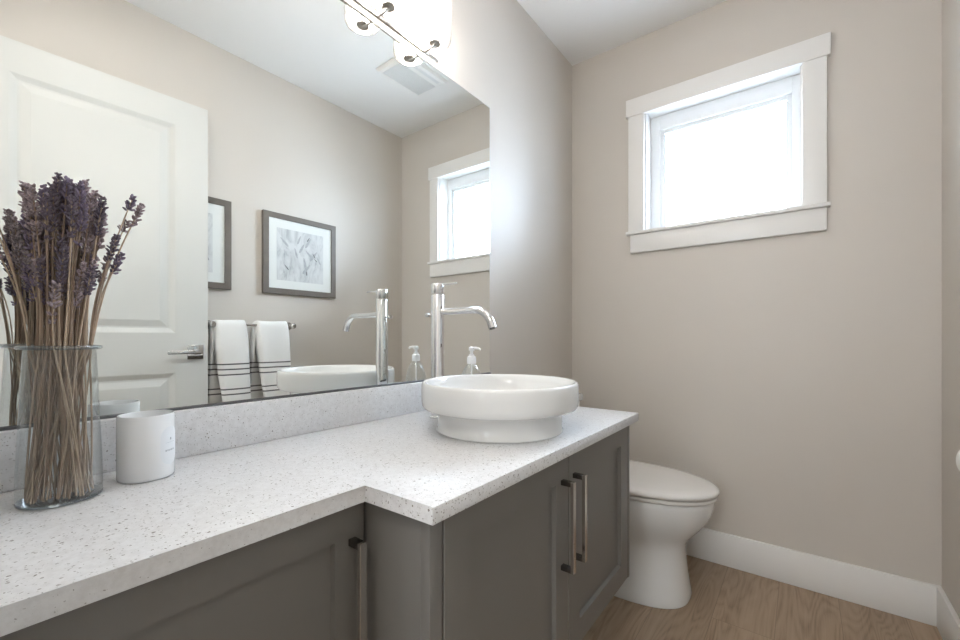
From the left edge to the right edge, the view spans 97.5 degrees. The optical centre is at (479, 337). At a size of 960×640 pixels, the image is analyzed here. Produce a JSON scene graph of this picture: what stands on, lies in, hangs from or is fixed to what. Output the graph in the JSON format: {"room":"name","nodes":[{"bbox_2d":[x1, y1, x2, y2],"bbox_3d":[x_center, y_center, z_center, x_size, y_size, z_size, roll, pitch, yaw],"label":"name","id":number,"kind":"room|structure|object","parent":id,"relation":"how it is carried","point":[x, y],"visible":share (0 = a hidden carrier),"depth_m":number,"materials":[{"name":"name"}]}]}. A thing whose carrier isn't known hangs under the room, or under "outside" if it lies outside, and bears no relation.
{"room":"bathroom","nodes":[
{"label":"bathroom","id":0,"kind":"room"},
{"bbox_2d":[344,0,571,378],"bbox_3d":[-0.188,-0.242,1.491,0.100,2.504,2.438,0,0,37],"label":"wall","id":1,"kind":"structure","parent":0,"point":[497,52],"depth_m":1.90,"materials":[{"name":"beige paint"}]},
{"bbox_2d":[0,503,366,639],"bbox_3d":[-0.491,0.515,0.642,0.450,0.496,0.480,0,0,37],"label":"vanity cabinet","id":2,"kind":"object","parent":1,"relation":"attached to","point":[308,581],"visible":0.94,"depth_m":0.58,"materials":[{"name":"grey paint"}]},
{"bbox_2d":[0,382,424,492],"bbox_3d":[-0.380,0.194,1.137,0.026,0.093,1.402,0,0,37],"label":"backsplash","id":3,"kind":"structure","parent":1,"relation":"attached to","point":[202,430],"depth_m":0.94,"materials":[{"name":"white stone"}]},
{"bbox_2d":[0,0,490,430],"bbox_3d":[-0.385,-0.390,1.145,0.008,1.075,1.401,0,0,37],"label":"wall mirror","id":4,"kind":"object","parent":1,"relation":"attached to","point":[305,179],"visible":1,"depth_m":0.95,"materials":[{"name":"mirror"}]},
{"bbox_2d":[352,0,450,62],"bbox_3d":[-0.324,-1.012,1.133,0.118,0.156,0.694,0,0,37],"label":"vanity light","id":5,"kind":"object","parent":1,"relation":"attached to","point":[434,22],"visible":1,"depth_m":1.33,"materials":[{"name":"glass"}]},
{"bbox_2d":[363,426,628,639],"bbox_3d":[-0.010,0.515,1.149,0.597,0.496,0.908,0,0,37],"label":"vanity cabinet","id":6,"kind":"object","parent":1,"relation":"attached to","point":[541,557],"visible":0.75,"depth_m":0.82,"materials":[{"name":"grey paint"}]},
{"bbox_2d":[0,406,638,636],"bbox_3d":[-0.155,0.254,0.964,0.592,0.026,1.402,0,0,37],"label":"countertop","id":7,"kind":"structure","parent":6,"relation":"on","point":[56,561],"depth_m":0.63,"materials":[{"name":"white stone"}]},
{"bbox_2d":[14,345,102,509],"bbox_3d":[-0.625,0.126,0.627,0.094,0.228,0.094,0,0,37],"label":"glass vase","id":8,"kind":"object","parent":7,"relation":"on","point":[64,503],"visible":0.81,"depth_m":0.61,"materials":[{"name":"glass"}]},
{"bbox_2d":[0,229,40,500],"bbox_3d":[-0.661,0.007,0.592,0.072,0.453,0.017,0,0,-25],"label":"sprig","id":9,"kind":"object","parent":8,"relation":"in","point":[5,244],"visible":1,"depth_m":0.60,"materials":[{"name":"plant"}]},
{"bbox_2d":[0,246,53,415],"bbox_3d":[-0.654,0.042,0.619,0.019,0.381,0.102,0,0,42],"label":"sprig","id":10,"kind":"object","parent":8,"relation":"in","point":[1,253],"visible":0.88,"depth_m":0.60,"materials":[{"name":"plant"}]},
{"bbox_2d":[0,255,62,475],"bbox_3d":[-0.651,0.056,0.611,0.077,0.350,0.017,0,0,-12],"label":"sprig","id":11,"kind":"object","parent":8,"relation":"in","point":[4,258],"visible":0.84,"depth_m":0.61,"materials":[{"name":"plant"}]},
{"bbox_2d":[24,258,42,497],"bbox_3d":[-0.639,0.060,0.603,0.042,0.344,0.016,0,0,37],"label":"sprig","id":12,"kind":"object","parent":8,"relation":"in","point":[34,265],"visible":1,"depth_m":0.60,"materials":[{"name":"plant"}]},
{"bbox_2d":[0,237,71,491],"bbox_3d":[-0.644,0.022,0.599,0.017,0.421,0.092,0,0,37],"label":"sprig","id":13,"kind":"object","parent":8,"relation":"in","point":[1,241],"visible":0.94,"depth_m":0.60,"materials":[{"name":"plant"}]},
{"bbox_2d":[21,195,51,497],"bbox_3d":[-0.631,0.015,0.599,0.031,0.430,0.018,0,0,-43],"label":"sprig","id":14,"kind":"object","parent":8,"relation":"in","point":[26,209],"visible":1,"depth_m":0.60,"materials":[{"name":"plant"}]},
{"bbox_2d":[32,215,42,460],"bbox_3d":[-0.639,0.026,0.606,0.016,0.413,0.014,0,0,37],"label":"sprig","id":15,"kind":"object","parent":8,"relation":"in","point":[38,216],"visible":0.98,"depth_m":0.60,"materials":[{"name":"plant"}]},
{"bbox_2d":[30,196,45,503],"bbox_3d":[-0.642,0.010,0.608,0.016,0.447,0.045,0,0,-17],"label":"sprig","id":16,"kind":"object","parent":8,"relation":"in","point":[41,206],"visible":0.21,"depth_m":0.60,"materials":[{"name":"plant"}]},
{"bbox_2d":[27,206,48,497],"bbox_3d":[-0.636,0.023,0.604,0.022,0.418,0.022,0,0,37],"label":"sprig","id":17,"kind":"object","parent":8,"relation":"in","point":[27,206],"visible":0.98,"depth_m":0.61,"materials":[{"name":"plant"}]},
{"bbox_2d":[22,183,53,491],"bbox_3d":[-0.651,0.003,0.621,0.036,0.456,0.014,0,0,-40],"label":"sprig","id":18,"kind":"object","parent":8,"relation":"in","point":[27,183],"visible":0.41,"depth_m":0.62,"materials":[{"name":"plant"}]},
{"bbox_2d":[36,207,41,495],"bbox_3d":[-0.651,0.010,0.618,0.038,0.445,0.015,0,0,12],"label":"sprig","id":19,"kind":"object","parent":8,"relation":"in","point":[36,207],"visible":0.12,"depth_m":0.61,"materials":[{"name":"plant"}]},
{"bbox_2d":[35,235,43,427],"bbox_3d":[-0.648,0.032,0.621,0.015,0.397,0.026,0,0,11],"label":"sprig","id":20,"kind":"object","parent":8,"relation":"in","point":[39,235],"visible":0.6,"depth_m":0.61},
{"bbox_2d":[24,194,55,500],"bbox_3d":[-0.625,0.016,0.593,0.048,0.433,0.018,0,0,-2],"label":"sprig","id":21,"kind":"object","parent":8,"relation":"in","point":[47,215],"visible":1,"depth_m":0.60,"materials":[{"name":"plant"}]},
{"bbox_2d":[18,210,61,435],"bbox_3d":[-0.639,0.027,0.621,0.016,0.412,0.064,0,0,13],"label":"sprig","id":22,"kind":"object","parent":8,"relation":"in","point":[28,238],"visible":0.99,"depth_m":0.60,"materials":[{"name":"plant"}]},
{"bbox_2d":[29,250,50,479],"bbox_3d":[-0.645,0.041,0.625,0.016,0.383,0.038,0,0,37],"label":"sprig","id":23,"kind":"object","parent":8,"relation":"in","point":[49,250],"visible":0.16,"depth_m":0.61,"materials":[{"name":"plant"}]},
{"bbox_2d":[30,256,50,499],"bbox_3d":[-0.622,0.059,0.599,0.022,0.350,0.019,0,0,16],"label":"sprig","id":24,"kind":"object","parent":8,"relation":"in","point":[41,260],"visible":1,"depth_m":0.60,"materials":[{"name":"plant"}]},
{"bbox_2d":[26,183,56,483],"bbox_3d":[-0.632,0.010,0.608,0.016,0.447,0.060,0,0,-26],"label":"sprig","id":25,"kind":"object","parent":8,"relation":"in","point":[31,192],"visible":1,"depth_m":0.59,"materials":[{"name":"plant"}]},
{"bbox_2d":[38,452,49,498],"bbox_3d":[-0.636,0.076,0.638,0.015,0.313,0.070,0,0,0],"label":"sprig","id":26,"kind":"object","parent":8,"relation":"in","point":[49,452],"visible":0.03,"depth_m":0.61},
{"bbox_2d":[17,180,71,463],"bbox_3d":[-0.637,0.003,0.622,0.065,0.457,0.017,0,0,-34],"label":"sprig","id":27,"kind":"object","parent":8,"relation":"in","point":[23,185],"visible":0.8,"depth_m":0.60,"materials":[{"name":"plant"}]},
{"bbox_2d":[35,430,53,501],"bbox_3d":[-0.628,0.006,0.631,0.015,0.449,0.088,0,0,-1],"label":"sprig","id":28,"kind":"object","parent":8,"relation":"in","point":[53,430],"visible":0.06,"depth_m":0.60,"materials":[{"name":"plant"}]},
{"bbox_2d":[25,293,65,500],"bbox_3d":[-0.633,0.062,0.620,0.016,0.338,0.056,0,0,30],"label":"sprig","id":29,"kind":"object","parent":8,"relation":"in","point":[30,483],"visible":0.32,"depth_m":0.60,"materials":[{"name":"plant"}]},
{"bbox_2d":[21,263,71,458],"bbox_3d":[-0.633,0.064,0.623,0.015,0.340,0.063,0,0,37],"label":"sprig","id":30,"kind":"object","parent":8,"relation":"in","point":[27,277],"visible":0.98,"depth_m":0.60,"materials":[{"name":"plant"}]},
{"bbox_2d":[44,273,50,369],"bbox_3d":[-0.635,0.067,0.633,0.014,0.328,0.055,0,0,-18],"label":"sprig","id":31,"kind":"object","parent":8,"relation":"in","point":[50,273],"visible":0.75,"depth_m":0.61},
{"bbox_2d":[49,268,52,498],"bbox_3d":[-0.641,0.005,0.624,0.017,0.453,0.066,0,0,-36],"label":"sprig","id":32,"kind":"object","parent":8,"relation":"in","point":[50,268],"visible":0.04,"depth_m":0.61,"materials":[{"name":"plant"}]},
{"bbox_2d":[42,182,59,501],"bbox_3d":[-0.613,0.007,0.601,0.015,0.453,0.015,0,0,4],"label":"sprig","id":33,"kind":"object","parent":8,"relation":"in","point":[51,188],"visible":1,"depth_m":0.60,"materials":[{"name":"plant"}]},
{"bbox_2d":[46,419,57,499],"bbox_3d":[-0.623,0.055,0.624,0.016,0.353,0.058,0,0,-15],"label":"sprig","id":34,"kind":"object","parent":8,"relation":"in","point":[57,419],"visible":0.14,"depth_m":0.61,"materials":[{"name":"plant"}]},
{"bbox_2d":[29,179,74,501],"bbox_3d":[-0.626,-0.002,0.618,0.013,0.473,0.050,0,0,37],"label":"sprig","id":35,"kind":"object","parent":8,"relation":"in","point":[71,182],"visible":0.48,"depth_m":0.62,"materials":[{"name":"plant"}]},
{"bbox_2d":[33,254,70,499],"bbox_3d":[-0.621,0.055,0.612,0.038,0.356,0.017,0,0,-30],"label":"sprig","id":36,"kind":"object","parent":8,"relation":"in","point":[64,296],"visible":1,"depth_m":0.61,"materials":[{"name":"plant"}]},
{"bbox_2d":[47,253,57,482],"bbox_3d":[-0.649,0.040,0.632,0.037,0.388,0.016,0,0,24],"label":"sprig","id":37,"kind":"object","parent":8,"relation":"in","point":[49,253],"visible":0.12,"depth_m":0.63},
{"bbox_2d":[33,175,72,503],"bbox_3d":[-0.613,-0.001,0.607,0.041,0.468,0.020,0,0,-30],"label":"sprig","id":38,"kind":"object","parent":8,"relation":"in","point":[66,179],"visible":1,"depth_m":0.61,"materials":[{"name":"plant"}]},
{"bbox_2d":[41,221,67,433],"bbox_3d":[-0.651,0.022,0.640,0.019,0.416,0.052,0,0,37],"label":"sprig","id":39,"kind":"object","parent":8,"relation":"in","point":[66,221],"visible":0.1,"depth_m":0.65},
{"bbox_2d":[34,237,75,469],"bbox_3d":[-0.619,0.045,0.618,0.016,0.376,0.051,0,0,37],"label":"sprig","id":40,"kind":"object","parent":8,"relation":"in","point":[42,247],"visible":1,"depth_m":0.60,"materials":[{"name":"plant"}]},
{"bbox_2d":[49,190,61,487],"bbox_3d":[-0.627,0.011,0.620,0.071,0.441,0.016,0,0,44],"label":"sprig","id":41,"kind":"object","parent":8,"relation":"in","point":[53,195],"visible":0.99,"depth_m":0.60,"materials":[{"name":"plant"}]},
{"bbox_2d":[38,212,73,486],"bbox_3d":[-0.630,0.022,0.621,0.053,0.422,0.016,0,0,-32],"label":"sprig","id":42,"kind":"object","parent":8,"relation":"in","point":[42,236],"visible":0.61,"depth_m":0.62,"materials":[{"name":"plant"}]},
{"bbox_2d":[52,176,62,496],"bbox_3d":[-0.623,-0.004,0.621,0.018,0.473,0.018,0,0,19],"label":"sprig","id":43,"kind":"object","parent":8,"relation":"in","point":[55,460],"visible":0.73,"depth_m":0.61,"materials":[{"name":"plant"}]},
{"bbox_2d":[43,253,71,460],"bbox_3d":[-0.630,0.032,0.625,0.020,0.405,0.050,0,0,37],"label":"sprig","id":44,"kind":"object","parent":8,"relation":"in","point":[53,420],"visible":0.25,"depth_m":0.62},
{"bbox_2d":[29,180,86,482],"bbox_3d":[-0.618,0.000,0.612,0.067,0.467,0.016,0,0,-32],"label":"sprig","id":45,"kind":"object","parent":8,"relation":"in","point":[80,181],"visible":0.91,"depth_m":0.62,"materials":[{"name":"plant"}]},
{"bbox_2d":[56,436,61,494],"bbox_3d":[-0.628,0.007,0.637,0.017,0.453,0.066,0,0,-16],"label":"sprig","id":46,"kind":"object","parent":8,"relation":"in","point":[61,436],"visible":0.02,"depth_m":0.62,"materials":[{"name":"plant"}]},
{"bbox_2d":[26,244,92,502],"bbox_3d":[-0.615,0.045,0.621,0.014,0.376,0.074,0,0,24],"label":"sprig","id":47,"kind":"object","parent":8,"relation":"in","point":[90,257],"visible":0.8,"depth_m":0.62,"materials":[{"name":"plant"}]},
{"bbox_2d":[49,230,69,498],"bbox_3d":[-0.617,0.032,0.617,0.050,0.404,0.017,0,0,37],"label":"sprig","id":48,"kind":"object","parent":8,"relation":"in","point":[66,468],"visible":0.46,"depth_m":0.61,"materials":[{"name":"plant"}]},
{"bbox_2d":[51,236,68,464],"bbox_3d":[-0.606,0.044,0.608,0.020,0.378,0.018,0,0,37],"label":"sprig","id":49,"kind":"object","parent":8,"relation":"in","point":[62,239],"visible":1,"depth_m":0.61,"materials":[{"name":"plant"}]},
{"bbox_2d":[44,221,76,458],"bbox_3d":[-0.622,0.022,0.628,0.016,0.418,0.055,0,0,-2],"label":"sprig","id":50,"kind":"object","parent":8,"relation":"in","point":[49,221],"visible":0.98,"depth_m":0.61,"materials":[{"name":"plant"}]},
{"bbox_2d":[53,188,67,497],"bbox_3d":[-0.615,0.006,0.618,0.026,0.455,0.016,0,0,-11],"label":"sprig","id":51,"kind":"object","parent":8,"relation":"in","point":[60,223],"visible":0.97,"depth_m":0.61,"materials":[{"name":"plant"}]},
{"bbox_2d":[53,243,71,388],"bbox_3d":[-0.621,0.048,0.624,0.077,0.366,0.020,0,0,44],"label":"sprig","id":52,"kind":"object","parent":8,"relation":"in","point":[61,275],"visible":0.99,"depth_m":0.60,"materials":[{"name":"plant"}]},
{"bbox_2d":[36,184,89,483],"bbox_3d":[-0.615,0.008,0.622,0.015,0.448,0.076,0,0,-1],"label":"sprig","id":53,"kind":"object","parent":8,"relation":"in","point":[40,192],"visible":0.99,"depth_m":0.59,"materials":[{"name":"plant"}]},
{"bbox_2d":[41,217,85,500],"bbox_3d":[-0.617,0.008,0.627,0.016,0.446,0.066,0,0,-8],"label":"sprig","id":54,"kind":"object","parent":8,"relation":"in","point":[85,217],"visible":0.08,"depth_m":0.62,"materials":[{"name":"plant"}]},
{"bbox_2d":[52,172,77,495],"bbox_3d":[-0.604,-0.003,0.613,0.029,0.469,0.016,0,0,-35],"label":"sprig","id":55,"kind":"object","parent":8,"relation":"in","point":[59,184],"visible":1,"depth_m":0.61,"materials":[{"name":"plant"}]},
{"bbox_2d":[48,193,81,495],"bbox_3d":[-0.617,0.010,0.621,0.060,0.448,0.015,0,0,17],"label":"sprig","id":56,"kind":"object","parent":8,"relation":"in","point":[79,487],"visible":0.09,"depth_m":0.62,"materials":[{"name":"plant"}]},
{"bbox_2d":[46,280,84,495],"bbox_3d":[-0.597,0.077,0.607,0.025,0.314,0.040,0,0,37],"label":"sprig","id":57,"kind":"object","parent":8,"relation":"in","point":[53,294],"visible":1,"depth_m":0.60,"materials":[{"name":"plant"}]},
{"bbox_2d":[42,203,88,491],"bbox_3d":[-0.610,0.019,0.621,0.076,0.430,0.015,0,0,12],"label":"sprig","id":58,"kind":"object","parent":8,"relation":"in","point":[82,219],"visible":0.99,"depth_m":0.61,"materials":[{"name":"plant"}]},
{"bbox_2d":[41,244,90,491],"bbox_3d":[-0.625,0.047,0.627,0.074,0.375,0.018,0,0,-1],"label":"sprig","id":59,"kind":"object","parent":8,"relation":"in","point":[42,244],"visible":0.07,"depth_m":0.63,"materials":[{"name":"plant"}]},
{"bbox_2d":[33,263,99,495],"bbox_3d":[-0.619,0.059,0.630,0.017,0.348,0.076,0,0,37],"label":"sprig","id":60,"kind":"object","parent":8,"relation":"in","point":[97,271],"visible":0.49,"depth_m":0.64,"materials":[{"name":"plant"}]},
{"bbox_2d":[62,234,72,369],"bbox_3d":[-0.620,0.039,0.638,0.018,0.386,0.038,0,0,-9],"label":"sprig","id":61,"kind":"object","parent":8,"relation":"in","point":[65,235],"visible":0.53,"depth_m":0.62,"materials":[{"name":"plant"}]},
{"bbox_2d":[60,185,75,495],"bbox_3d":[-0.608,0.000,0.623,0.036,0.464,0.016,0,0,5],"label":"sprig","id":62,"kind":"object","parent":8,"relation":"in","point":[63,201],"visible":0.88,"depth_m":0.62,"materials":[{"name":"plant"}]},
{"bbox_2d":[44,187,93,488],"bbox_3d":[-0.631,0.002,0.642,0.069,0.464,0.018,0,0,0],"label":"sprig","id":63,"kind":"object","parent":8,"relation":"in","point":[47,187],"visible":0.05,"depth_m":0.65,"materials":[{"name":"plant"}]},
{"bbox_2d":[63,184,75,483],"bbox_3d":[-0.605,0.004,0.622,0.018,0.460,0.016,0,0,37],"label":"sprig","id":64,"kind":"object","parent":8,"relation":"in","point":[73,185],"visible":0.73,"depth_m":0.62,"materials":[{"name":"plant"}]},
{"bbox_2d":[57,189,83,498],"bbox_3d":[-0.595,0.006,0.615,0.026,0.451,0.022,0,0,-19],"label":"sprig","id":65,"kind":"object","parent":8,"relation":"in","point":[66,378],"visible":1,"depth_m":0.61,"materials":[{"name":"plant"}]},
{"bbox_2d":[65,257,76,439],"bbox_3d":[-0.612,0.055,0.628,0.017,0.351,0.016,0,0,19],"label":"sprig","id":66,"kind":"object","parent":8,"relation":"in","point":[71,257],"visible":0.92,"depth_m":0.63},
{"bbox_2d":[63,195,80,486],"bbox_3d":[-0.588,0.015,0.609,0.024,0.438,0.020,0,0,37],"label":"sprig","id":67,"kind":"object","parent":8,"relation":"in","point":[68,208],"visible":1,"depth_m":0.61,"materials":[{"name":"plant"}]},
{"bbox_2d":[65,203,78,402],"bbox_3d":[-0.612,0.018,0.629,0.071,0.431,0.017,0,0,40],"label":"sprig","id":68,"kind":"object","parent":8,"relation":"in","point":[75,209],"visible":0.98,"depth_m":0.61,"materials":[{"name":"plant"}]},
{"bbox_2d":[38,195,108,495],"bbox_3d":[-0.610,0.009,0.629,0.086,0.450,0.018,0,0,-22],"label":"sprig","id":69,"kind":"object","parent":8,"relation":"in","point":[99,212],"visible":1,"depth_m":0.64,"materials":[{"name":"plant"}]},
{"bbox_2d":[53,219,93,438],"bbox_3d":[-0.619,0.028,0.635,0.067,0.413,0.018,0,0,1],"label":"sprig","id":70,"kind":"object","parent":8,"relation":"in","point":[89,239],"visible":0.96,"depth_m":0.63,"materials":[{"name":"plant"}]},
{"bbox_2d":[38,215,108,486],"bbox_3d":[-0.617,0.020,0.635,0.088,0.425,0.016,0,0,-21],"label":"sprig","id":71,"kind":"object","parent":8,"relation":"in","point":[103,231],"visible":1,"depth_m":0.65,"materials":[{"name":"plant"}]},
{"bbox_2d":[58,241,92,498],"bbox_3d":[-0.608,0.019,0.637,0.017,0.424,0.074,0,0,0],"label":"sprig","id":72,"kind":"object","parent":8,"relation":"in","point":[78,383],"visible":0.23,"depth_m":0.61,"materials":[{"name":"plant"}]},
{"bbox_2d":[65,222,86,490],"bbox_3d":[-0.626,0.004,0.641,0.074,0.456,0.018,0,0,27],"label":"sprig","id":73,"kind":"object","parent":8,"relation":"in","point":[85,486],"visible":0.05,"depth_m":0.63,"materials":[{"name":"plant"}]},
{"bbox_2d":[56,265,96,498],"bbox_3d":[-0.594,0.062,0.621,0.042,0.339,0.018,0,0,-35],"label":"sprig","id":74,"kind":"object","parent":8,"relation":"in","point":[89,276],"visible":1,"depth_m":0.62,"materials":[{"name":"plant"}]},
{"bbox_2d":[67,182,86,391],"bbox_3d":[-0.608,0.004,0.625,0.071,0.456,0.014,0,0,26],"label":"sprig","id":75,"kind":"object","parent":8,"relation":"in","point":[79,193],"visible":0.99,"depth_m":0.61,"materials":[{"name":"plant"}]},
{"bbox_2d":[29,252,125,492],"bbox_3d":[-0.614,0.048,0.642,0.112,0.371,0.017,0,0,-42],"label":"sprig","id":76,"kind":"object","parent":8,"relation":"in","point":[117,262],"visible":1,"depth_m":0.67,"materials":[{"name":"plant"}]},
{"bbox_2d":[73,214,82,474],"bbox_3d":[-0.603,0.012,0.635,0.017,0.445,0.022,0,0,1],"label":"sprig","id":77,"kind":"object","parent":8,"relation":"in","point":[77,214],"visible":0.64,"depth_m":0.63,"materials":[{"name":"plant"}]},
{"bbox_2d":[70,261,86,492],"bbox_3d":[-0.594,0.059,0.623,0.020,0.344,0.018,0,0,37],"label":"sprig","id":78,"kind":"object","parent":8,"relation":"in","point":[78,290],"visible":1,"depth_m":0.62,"materials":[{"name":"plant"}]},
{"bbox_2d":[27,219,130,498],"bbox_3d":[-0.611,0.020,0.647,0.014,0.428,0.118,0,0,37],"label":"sprig","id":79,"kind":"object","parent":8,"relation":"in","point":[123,229],"visible":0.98,"depth_m":0.68,"materials":[{"name":"plant"}]},
{"bbox_2d":[62,192,96,496],"bbox_3d":[-0.594,0.006,0.626,0.037,0.450,0.016,0,0,-34],"label":"sprig","id":80,"kind":"object","parent":8,"relation":"in","point":[90,202],"visible":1,"depth_m":0.63,"materials":[{"name":"plant"}]},
{"bbox_2d":[63,255,96,498],"bbox_3d":[-0.611,0.037,0.641,0.018,0.393,0.073,0,0,-8],"label":"sprig","id":81,"kind":"object","parent":8,"relation":"in","point":[65,487],"visible":0.16,"depth_m":0.61,"materials":[{"name":"plant"}]},
{"bbox_2d":[75,229,84,494],"bbox_3d":[-0.615,0.011,0.646,0.021,0.439,0.084,0,0,-26],"label":"sprig","id":82,"kind":"object","parent":8,"relation":"in","point":[84,229],"visible":0.05,"depth_m":0.62,"materials":[{"name":"plant"}]},
{"bbox_2d":[69,179,91,368],"bbox_3d":[-0.623,-0.005,0.633,0.065,0.474,0.016,0,0,-16],"label":"sprig","id":83,"kind":"object","parent":8,"relation":"in","point":[86,183],"visible":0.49,"depth_m":0.64,"materials":[{"name":"plant"}]},
{"bbox_2d":[66,258,98,496],"bbox_3d":[-0.595,0.056,0.630,0.021,0.350,0.037,0,0,37],"label":"sprig","id":84,"kind":"object","parent":8,"relation":"in","point":[92,261],"visible":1,"depth_m":0.63,"materials":[{"name":"plant"}]},
{"bbox_2d":[78,230,86,485],"bbox_3d":[-0.609,0.032,0.649,0.014,0.398,0.013,0,0,-16],"label":"sprig","id":85,"kind":"object","parent":8,"relation":"in","point":[82,412],"visible":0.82,"depth_m":0.65,"materials":[{"name":"plant"}]},
{"bbox_2d":[69,217,97,497],"bbox_3d":[-0.593,0.025,0.628,0.017,0.418,0.041,0,0,8],"label":"sprig","id":86,"kind":"object","parent":8,"relation":"in","point":[90,244],"visible":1,"depth_m":0.63,"materials":[{"name":"plant"}]},
{"bbox_2d":[80,255,89,487],"bbox_3d":[-0.608,0.046,0.653,0.024,0.369,0.014,0,0,17],"label":"sprig","id":87,"kind":"object","parent":8,"relation":"in","point":[87,464],"visible":0.25,"depth_m":0.65,"materials":[{"name":"plant"}]},
{"bbox_2d":[77,210,93,484],"bbox_3d":[-0.617,0.004,0.659,0.028,0.454,0.019,0,0,-18],"label":"sprig","id":88,"kind":"object","parent":8,"relation":"in","point":[89,458],"visible":0.06,"depth_m":0.65,"materials":[{"name":"plant"}]},
{"bbox_2d":[52,234,120,489],"bbox_3d":[-0.609,0.036,0.648,0.094,0.396,0.019,0,0,-12],"label":"sprig","id":89,"kind":"object","parent":8,"relation":"in","point":[115,237],"visible":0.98,"depth_m":0.65,"materials":[{"name":"plant"}]},
{"bbox_2d":[82,190,99,487],"bbox_3d":[-0.594,0.002,0.641,0.016,0.459,0.028,0,0,18],"label":"sprig","id":90,"kind":"object","parent":8,"relation":"in","point":[96,195],"visible":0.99,"depth_m":0.64,"materials":[{"name":"plant"}]},
{"bbox_2d":[75,206,107,426],"bbox_3d":[-0.612,0.009,0.660,0.043,0.444,0.017,0,0,-43],"label":"sprig","id":91,"kind":"object","parent":8,"relation":"in","point":[104,206],"visible":0.07,"depth_m":0.65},
{"bbox_2d":[78,233,105,484],"bbox_3d":[-0.598,0.034,0.650,0.030,0.397,0.023,0,0,-4],"label":"sprig","id":92,"kind":"object","parent":8,"relation":"in","point":[100,239],"visible":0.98,"depth_m":0.65,"materials":[{"name":"plant"}]},
{"bbox_2d":[86,200,98,351],"bbox_3d":[-0.629,0.007,0.649,0.078,0.450,0.017,0,0,-27],"label":"sprig","id":93,"kind":"object","parent":8,"relation":"in","point":[97,200],"visible":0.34,"depth_m":0.65,"materials":[{"name":"plant"}]},
{"bbox_2d":[89,252,112,486],"bbox_3d":[-0.594,0.049,0.659,0.015,0.365,0.028,0,0,37],"label":"sprig","id":94,"kind":"object","parent":8,"relation":"in","point":[104,258],"visible":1,"depth_m":0.65,"materials":[{"name":"plant"}]},
{"bbox_2d":[57,203,145,437],"bbox_3d":[-0.606,0.005,0.660,0.127,0.456,0.020,0,0,-37],"label":"sprig","id":95,"kind":"object","parent":8,"relation":"in","point":[138,212],"visible":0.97,"depth_m":0.69,"materials":[{"name":"plant"}]},
{"bbox_2d":[72,194,136,491],"bbox_3d":[-0.586,0.001,0.659,0.076,0.464,0.013,0,0,-38],"label":"sprig","id":96,"kind":"object","parent":8,"relation":"in","point":[129,205],"visible":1,"depth_m":0.65,"materials":[{"name":"plant"}]},
{"bbox_2d":[116,410,174,483],"bbox_3d":[-0.575,0.186,0.725,0.080,0.108,0.080,0,0,37],"label":"candle jar","id":97,"kind":"object","parent":7,"relation":"on","point":[145,440],"visible":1,"depth_m":0.69,"materials":[{"name":"white glass"}]},
{"bbox_2d":[425,282,496,418],"bbox_3d":[-0.060,0.040,1.215,0.262,0.402,0.051,0,0,37],"label":"faucet","id":98,"kind":"object","parent":7,"relation":"on","point":[438,311],"visible":0.89,"depth_m":1.25,"materials":[{"name":"silver metal"}]},
{"bbox_2d":[462,347,480,373],"bbox_3d":[-0.028,0.136,1.392,0.076,0.209,0.076,0,0,-26],"label":"soap dispenser","id":99,"kind":"object","parent":7,"relation":"on","point":[471,359],"visible":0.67,"depth_m":1.38,"materials":[{"name":"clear plastic"}]},
{"bbox_2d":[421,374,578,443],"bbox_3d":[0.051,0.177,1.115,0.410,0.126,0.410,0,0,37],"label":"vessel sink","id":100,"kind":"object","parent":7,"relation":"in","point":[481,408],"visible":1,"depth_m":0.96,"materials":[{"name":"white ceramic"}]},
{"bbox_2d":[517,0,726,65],"bbox_3d":[-0.063,-1.524,0.419,1.610,0.060,3.988,0,0,37],"label":"ceiling","id":101,"kind":"structure","parent":0,"point":[581,30],"depth_m":1.97,"materials":[{"name":"white paint"}]},
{"bbox_2d":[572,0,941,585],"bbox_3d":[1.103,-0.242,1.949,1.392,2.504,0.140,0,0,37],"label":"wall","id":102,"kind":"structure","parent":0,"point":[798,376],"depth_m":1.72,"materials":[{"name":"beige paint"}]},
{"bbox_2d":[626,32,830,253],"bbox_3d":[1.089,-0.804,1.929,0.792,0.767,0.159,0,0,37],"label":"window","id":103,"kind":"structure","parent":102,"relation":"in","point":[795,75],"depth_m":1.85,"materials":[{"name":"white paint"}]},
{"bbox_2d":[686,528,941,626],"bbox_3d":[1.056,0.940,1.888,1.392,0.141,0.015,0,0,37],"label":"baseboard","id":104,"kind":"structure","parent":102,"relation":"attached to","point":[916,600],"depth_m":1.66,"materials":[{"name":"white paint"}]},
{"bbox_2d":[582,555,942,639],"bbox_3d":[-0.063,1.040,0.419,1.610,0.060,3.988,0,0,37],"label":"floor","id":105,"kind":"structure","parent":0,"point":[725,603],"depth_m":1.52,"materials":[{"name":"brown wood"}]},
{"bbox_2d":[578,393,719,608],"bbox_3d":[0.594,0.641,1.790,0.744,0.738,0.392,0,0,37],"label":"toilet","id":106,"kind":"object","parent":105,"relation":"on","point":[668,506],"visible":0.41,"depth_m":1.58,"materials":[{"name":"white ceramic"}]},
{"bbox_2d":[942,0,959,618],"bbox_3d":[0.996,-0.242,0.583,0.100,2.504,2.438,0,0,37],"label":"wall","id":107,"kind":"structure","parent":0,"point":[950,9],"depth_m":1.38,"materials":[{"name":"beige paint"}]},
{"bbox_2d":[937,587,959,639],"bbox_3d":[1.211,0.940,0.958,0.015,0.141,1.273,0,0,37],"label":"baseboard","id":108,"kind":"structure","parent":107,"relation":"attached to","point":[948,621],"depth_m":1.38,"materials":[{"name":"white paint"}]},
{"bbox_3d":[1.089,0.258,0.849,0.075,0.044,0.172,0,0,37],"label":"toilet paper holder","id":109,"kind":"object","parent":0,"visible":0},
{"bbox_2d":[956,450,959,470],"bbox_3d":[1.056,0.271,0.855,0.100,0.100,0.108,0,0,37],"label":"toilet roll","id":110,"kind":"object","parent":109,"relation":"on","point":[958,453],"visible":1,"depth_m":0.92,"materials":[{"name":"paper"}]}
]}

